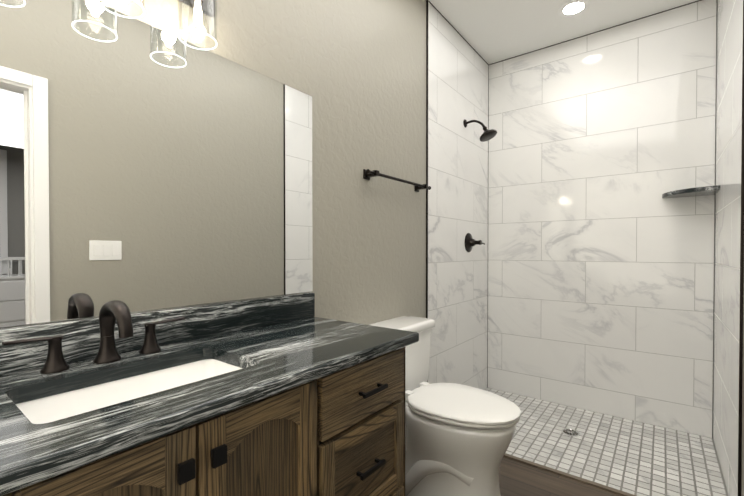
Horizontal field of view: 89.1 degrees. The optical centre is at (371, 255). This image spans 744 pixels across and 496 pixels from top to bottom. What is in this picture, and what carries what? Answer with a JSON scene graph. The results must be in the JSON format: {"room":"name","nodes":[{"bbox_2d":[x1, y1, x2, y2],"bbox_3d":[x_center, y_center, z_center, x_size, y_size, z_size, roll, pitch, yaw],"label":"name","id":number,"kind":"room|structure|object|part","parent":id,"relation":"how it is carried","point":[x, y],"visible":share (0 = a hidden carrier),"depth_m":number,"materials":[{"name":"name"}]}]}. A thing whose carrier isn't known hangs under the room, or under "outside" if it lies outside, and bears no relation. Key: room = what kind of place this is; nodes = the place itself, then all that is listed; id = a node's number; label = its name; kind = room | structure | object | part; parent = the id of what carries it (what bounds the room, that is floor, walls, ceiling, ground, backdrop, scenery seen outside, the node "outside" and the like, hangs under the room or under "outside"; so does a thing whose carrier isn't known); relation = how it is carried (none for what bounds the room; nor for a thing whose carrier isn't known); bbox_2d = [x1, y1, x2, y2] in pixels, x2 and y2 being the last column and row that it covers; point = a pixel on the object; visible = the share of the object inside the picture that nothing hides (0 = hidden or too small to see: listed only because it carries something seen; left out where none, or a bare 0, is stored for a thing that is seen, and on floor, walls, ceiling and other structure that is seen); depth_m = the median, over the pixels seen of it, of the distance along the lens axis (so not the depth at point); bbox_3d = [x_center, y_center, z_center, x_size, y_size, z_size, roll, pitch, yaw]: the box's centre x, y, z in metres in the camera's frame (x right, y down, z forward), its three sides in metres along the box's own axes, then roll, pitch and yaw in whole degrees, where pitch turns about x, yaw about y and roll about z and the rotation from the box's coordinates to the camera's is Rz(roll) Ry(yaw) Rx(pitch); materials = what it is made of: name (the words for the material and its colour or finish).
{"room":"bathroom","nodes":[
{"label":"bathroom","id":0,"kind":"room"},
{"bbox_2d":[0,0,425,328],"bbox_3d":[-0.521,-0.219,1.367,0.120,2.740,2.686,1,1,38],"label":"wall","id":1,"kind":"structure","parent":0,"point":[355,70],"depth_m":1.83,"materials":[{"name":"grey paint"}]},
{"bbox_2d":[0,0,312,327],"bbox_3d":[-0.732,-0.251,0.986,0.005,0.826,1.565,1,1,38],"label":"mirror","id":2,"kind":"object","parent":1,"relation":"attached to","point":[145,166],"visible":1,"depth_m":1.07,"materials":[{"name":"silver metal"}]},
{"bbox_2d":[96,0,216,49],"bbox_3d":[-0.652,-0.759,0.966,0.151,0.260,0.600,1,1,38],"label":"sconce","id":3,"kind":"object","parent":1,"relation":"attached to","point":[205,7],"visible":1,"depth_m":1.10,"materials":[{"name":"clear glass"}]},
{"bbox_3d":[-0.633,-0.715,0.952,0.104,0.170,0.104,1,1,38],"label":"glass","id":4,"kind":"part","parent":3,"relation":"part of","materials":[{"name":"glass"}]},
{"bbox_3d":[-0.511,-0.717,1.111,0.104,0.170,0.104,1,1,38],"label":"glass","id":5,"kind":"part","parent":3,"relation":"part of","materials":[{"name":"glass"}]},
{"bbox_3d":[-0.704,-0.835,1.005,0.021,0.110,0.600,1,1,38],"label":"plate","id":6,"kind":"part","parent":3,"relation":"part of","materials":[{"name":"silver metal"}]},
{"bbox_3d":[-0.511,-0.713,1.111,0.024,0.080,0.024,1,1,38],"label":"bulb","id":7,"kind":"part","parent":3,"relation":"part of","materials":[{"name":"beige glass"}]},
{"bbox_2d":[0,292,314,375],"bbox_3d":[-0.727,0.214,0.975,0.029,0.100,1.560,1,1,38],"label":"backsplash","id":8,"kind":"structure","parent":1,"relation":"attached to","point":[208,319],"depth_m":1.19,"materials":[{"name":"black stone"}]},
{"bbox_2d":[363,169,430,191],"bbox_3d":[0.150,-0.407,2.075,0.074,0.048,0.616,1,1,38],"label":"towel rail","id":9,"kind":"object","parent":1,"relation":"attached to","point":[367,174],"visible":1,"depth_m":1.97,"materials":[{"name":"black metal"}]},
{"bbox_3d":[-0.026,-0.405,1.901,0.007,0.048,0.048,1,1,38],"label":"plate","id":10,"kind":"part","parent":9,"relation":"part of","materials":[{"name":"black metal"}]},
{"bbox_3d":[0.003,-0.405,1.879,0.067,0.026,0.026,1,1,38],"label":"post","id":11,"kind":"part","parent":9,"relation":"part of","materials":[{"name":"black metal"}]},
{"bbox_3d":[0.302,-0.409,2.267,0.067,0.026,0.026,1,1,38],"label":"post","id":12,"kind":"part","parent":9,"relation":"part of","materials":[{"name":"black metal"}]},
{"bbox_2d":[499,456,622,495],"bbox_3d":[0.115,1.206,0.922,1.690,0.100,2.730,1,1,38],"label":"floor","id":13,"kind":"structure","parent":0,"point":[517,478],"depth_m":1.90,"materials":[{"name":"brown wood"}]},
{"bbox_2d":[0,340,418,495],"bbox_3d":[-0.530,0.729,0.821,0.536,0.858,1.547,1,1,38],"label":"bathroom vanity","id":14,"kind":"object","parent":13,"relation":"on","point":[288,395],"depth_m":0.87,"materials":[{"name":"brown"}]},
{"bbox_3d":[-0.423,0.669,0.590,0.010,0.620,0.192,1,1,38],"label":"door panel","id":15,"kind":"part","parent":14,"relation":"part of","materials":[{"name":"brown wood"}]},
{"bbox_2d":[0,316,418,487],"bbox_3d":[-0.526,0.297,0.823,0.534,0.063,1.562,1,1,38],"label":"countertop","id":16,"kind":"structure","parent":14,"relation":"on","point":[273,356],"depth_m":0.80,"materials":[{"name":"black stone"}]},
{"bbox_2d":[0,300,187,375],"bbox_3d":[-0.624,0.187,0.917,0.164,0.156,0.382,1,1,38],"label":"faucet","id":17,"kind":"object","parent":16,"relation":"on","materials":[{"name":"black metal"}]},
{"bbox_2d":[15,359,242,423],"bbox_3d":[-0.496,0.370,0.840,0.295,0.141,0.473,1,1,38],"label":"sink","id":18,"kind":"object","parent":16,"relation":"in","point":[52,405],"depth_m":0.90,"materials":[{"name":"white ceramic"}]},
{"bbox_3d":[-0.082,0.721,1.445,0.487,0.858,0.012,1,1,38],"label":"panel","id":19,"kind":"part","parent":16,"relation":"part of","materials":[{"name":"brown wood"}]},
{"bbox_3d":[-0.238,0.666,0.830,0.010,0.620,0.198,1,1,38],"label":"door panel","id":20,"kind":"part","parent":14,"relation":"part of","materials":[{"name":"brown wood"}]},
{"bbox_3d":[-0.016,0.391,1.110,0.020,0.163,0.380,1,1,38],"label":"drawer","id":21,"kind":"part","parent":14,"relation":"part of","materials":[{"name":"brown wood"}]},
{"bbox_3d":[-0.016,0.509,1.112,0.019,0.045,0.290,1,1,38],"label":"drawer rail","id":22,"kind":"part","parent":14,"relation":"part of","materials":[{"name":"brown wood"}]},
{"bbox_3d":[-0.019,0.622,1.115,0.008,0.189,0.298,1,1,38],"label":"drawer panel","id":23,"kind":"part","parent":14,"relation":"part of","materials":[{"name":"brown wood"}]},
{"bbox_3d":[-0.016,0.735,1.114,0.019,0.045,0.290,1,1,38],"label":"drawer rail","id":24,"kind":"part","parent":14,"relation":"part of","materials":[{"name":"brown wood"}]},
{"bbox_2d":[368,316,520,495],"bbox_3d":[0.294,0.748,1.741,0.726,0.798,0.582,1,1,38],"label":"toilet","id":25,"kind":"object","parent":13,"relation":"on","point":[458,438],"visible":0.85,"depth_m":1.62,"materials":[{"name":"white ceramic"}]},
{"bbox_3d":[0.115,0.370,1.921,0.216,0.046,0.508,1,1,38],"label":"tank lid","id":26,"kind":"part","parent":25,"relation":"part of","materials":[{"name":"white ceramic"}]},
{"bbox_3d":[0.114,0.540,1.924,0.188,0.294,0.476,1,1,38],"label":"tank","id":27,"kind":"part","parent":25,"relation":"part of","materials":[{"name":"white ceramic"}]},
{"bbox_3d":[0.380,0.918,1.724,0.537,0.458,0.372,1,1,38],"label":"bowl","id":28,"kind":"part","parent":25,"relation":"part of","materials":[{"name":"white ceramic"}]},
{"bbox_3d":[0.407,0.658,1.700,0.498,0.022,0.392,1,1,38],"label":"seat lid","id":29,"kind":"part","parent":25,"relation":"part of","materials":[{"name":"white plastic"}]},
{"bbox_2d":[504,453,635,495],"bbox_3d":[0.951,1.140,2.007,1.450,0.008,0.028,1,1,38],"label":"shower curb","id":30,"kind":"object","parent":13,"relation":"on","point":[617,491],"depth_m":1.95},
{"bbox_2d":[429,0,697,63],"bbox_3d":[0.455,-1.639,1.331,1.690,0.100,3.844,1,1,38],"label":"ceiling","id":31,"kind":"structure","parent":0,"point":[492,31],"depth_m":2.58,"materials":[{"name":"white paint"}]},
{"bbox_2d":[557,0,589,16],"bbox_3d":[1.303,-1.597,2.442,0.188,0.007,0.188,1,1,38],"label":"recessed light","id":32,"kind":"object","parent":31,"relation":"in","point":[570,8],"visible":1,"depth_m":2.44,"materials":[{"name":"white paint"}]},
{"bbox_2d":[741,291,743,495],"bbox_3d":[1.064,-0.213,0.852,0.120,2.740,1.658,1,1,38],"label":"wall","id":33,"kind":"structure","parent":0,"point":[742,481],"depth_m":1.53,"materials":[{"name":"grey paint"}]},
{"bbox_3d":[0.654,-0.236,2.888,0.127,2.740,1.158,1,1,38],"label":"wall","id":34,"kind":"structure","parent":0,"visible":0},
{"bbox_2d":[426,0,427,381],"bbox_3d":[0.348,-0.231,2.389,0.010,2.740,0.008,1,1,38],"label":"trim","id":35,"kind":"structure","parent":34,"relation":"attached to","point":[427,159],"depth_m":2.38,"materials":[{"name":"black metal"}]},
{"bbox_2d":[428,2,487,389],"bbox_3d":[0.669,-0.235,2.801,0.001,2.740,1.038,1,1,38],"label":"wall tiles","id":36,"kind":"structure","parent":34,"relation":"attached to","point":[457,191],"depth_m":2.72,"materials":[{"name":"tile"}]},
{"bbox_2d":[465,233,484,251],"bbox_3d":[0.781,-0.096,2.862,0.104,0.148,0.150,1,1,38],"label":"shower valve","id":37,"kind":"object","parent":36,"relation":"attached to","point":[470,242],"visible":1,"depth_m":2.85,"materials":[{"name":"black metal"}]},
{"bbox_3d":[0.759,-0.096,2.878,0.050,0.148,0.148,1,1,38],"label":"plate","id":38,"kind":"part","parent":37,"relation":"part of","materials":[{"name":"black metal"}]},
{"bbox_2d":[463,119,496,141],"bbox_3d":[0.791,-0.922,2.756,0.238,0.186,0.128,1,1,38],"label":"shower head","id":39,"kind":"object","parent":36,"relation":"attached to","point":[487,135],"visible":1,"depth_m":2.73},
{"bbox_3d":[0.760,-0.960,2.779,0.153,0.078,0.017,1,1,38],"label":"arm","id":40,"kind":"part","parent":39,"relation":"part of"},
{"bbox_2d":[428,0,488,64],"bbox_3d":[0.670,-1.603,2.784,0.004,0.005,1.038,1,1,38],"label":"trim","id":41,"kind":"structure","parent":34,"relation":"attached to","point":[456,30],"depth_m":2.70,"materials":[{"name":"grey"}]},
{"bbox_3d":[1.907,-0.226,1.952,0.127,2.740,1.114,1,1,38],"label":"wall","id":42,"kind":"structure","parent":0,"visible":0},
{"bbox_2d":[713,0,742,495],"bbox_3d":[1.819,-0.225,1.944,0.001,2.740,0.994,1,1,38],"label":"wall tiles","id":43,"kind":"structure","parent":42,"relation":"attached to","point":[727,218],"depth_m":1.86,"materials":[{"name":"tile"}]},
{"bbox_2d":[738,0,743,495],"bbox_3d":[1.516,-0.221,1.546,0.010,2.740,0.008,1,1,38],"label":"trim","id":44,"kind":"structure","parent":42,"relation":"attached to","point":[741,326],"depth_m":1.55,"materials":[{"name":"black metal"}]},
{"bbox_3d":[1.591,-0.235,2.823,1.690,2.740,0.119,1,1,38],"label":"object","id":45,"kind":"object","parent":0,"visible":0},
{"bbox_2d":[488,0,716,437],"bbox_3d":[1.554,-0.235,2.775,1.450,2.740,0.001,1,1,38],"label":"shower wall tile","id":46,"kind":"structure","parent":45,"relation":"attached to","point":[600,274],"depth_m":2.68,"materials":[{"name":"tile"}]},
{"bbox_2d":[487,65,488,387],"bbox_3d":[0.986,-0.240,3.210,0.003,2.740,0.003,1,1,38],"label":"trim","id":47,"kind":"structure","parent":46,"relation":"attached to","point":[488,163],"depth_m":3.20,"materials":[{"name":"grey"}]},
{"bbox_2d":[489,0,701,64],"bbox_3d":[1.553,-1.602,2.758,1.434,0.005,0.004,1,1,38],"label":"trim","id":48,"kind":"structure","parent":46,"relation":"attached to","point":[600,30],"depth_m":2.69,"materials":[{"name":"grey"}]},
{"bbox_2d":[662,185,719,198],"bbox_3d":[1.940,-0.385,2.313,0.265,0.026,0.265,1,1,38],"label":"corner shelf","id":49,"kind":"object","parent":46,"relation":"attached to","point":[703,191],"visible":0.94,"depth_m":2.27,"materials":[{"name":"black stone"}]},
{"bbox_2d":[712,6,716,437],"bbox_3d":[2.120,-0.230,2.338,0.003,2.740,0.003,1,1,38],"label":"trim","id":50,"kind":"structure","parent":46,"relation":"attached to","point":[714,216],"depth_m":2.34,"materials":[{"name":"grey"}]},
{"label":"outside","id":51,"kind":"structure","parent":0,"visible":0},
{"bbox_3d":[1.287,1.190,2.445,1.690,0.098,1.114,1,1,38],"label":"floor","id":52,"kind":"structure","parent":51,"visible":0},
{"bbox_2d":[485,388,727,495],"bbox_3d":[1.257,1.139,2.405,1.450,0.001,0.974,1,1,38],"label":"mosaic shower floor","id":53,"kind":"structure","parent":52,"relation":"on","point":[636,458],"depth_m":2.21,"materials":[{"name":"tile"}]},
{"bbox_2d":[561,428,579,436],"bbox_3d":[1.273,1.137,2.425,0.104,0.004,0.104,1,1,38],"label":"shower drain","id":54,"kind":"object","parent":53,"relation":"on","point":[570,432],"visible":1,"depth_m":2.42,"materials":[{"name":"silver metal"}]}
]}

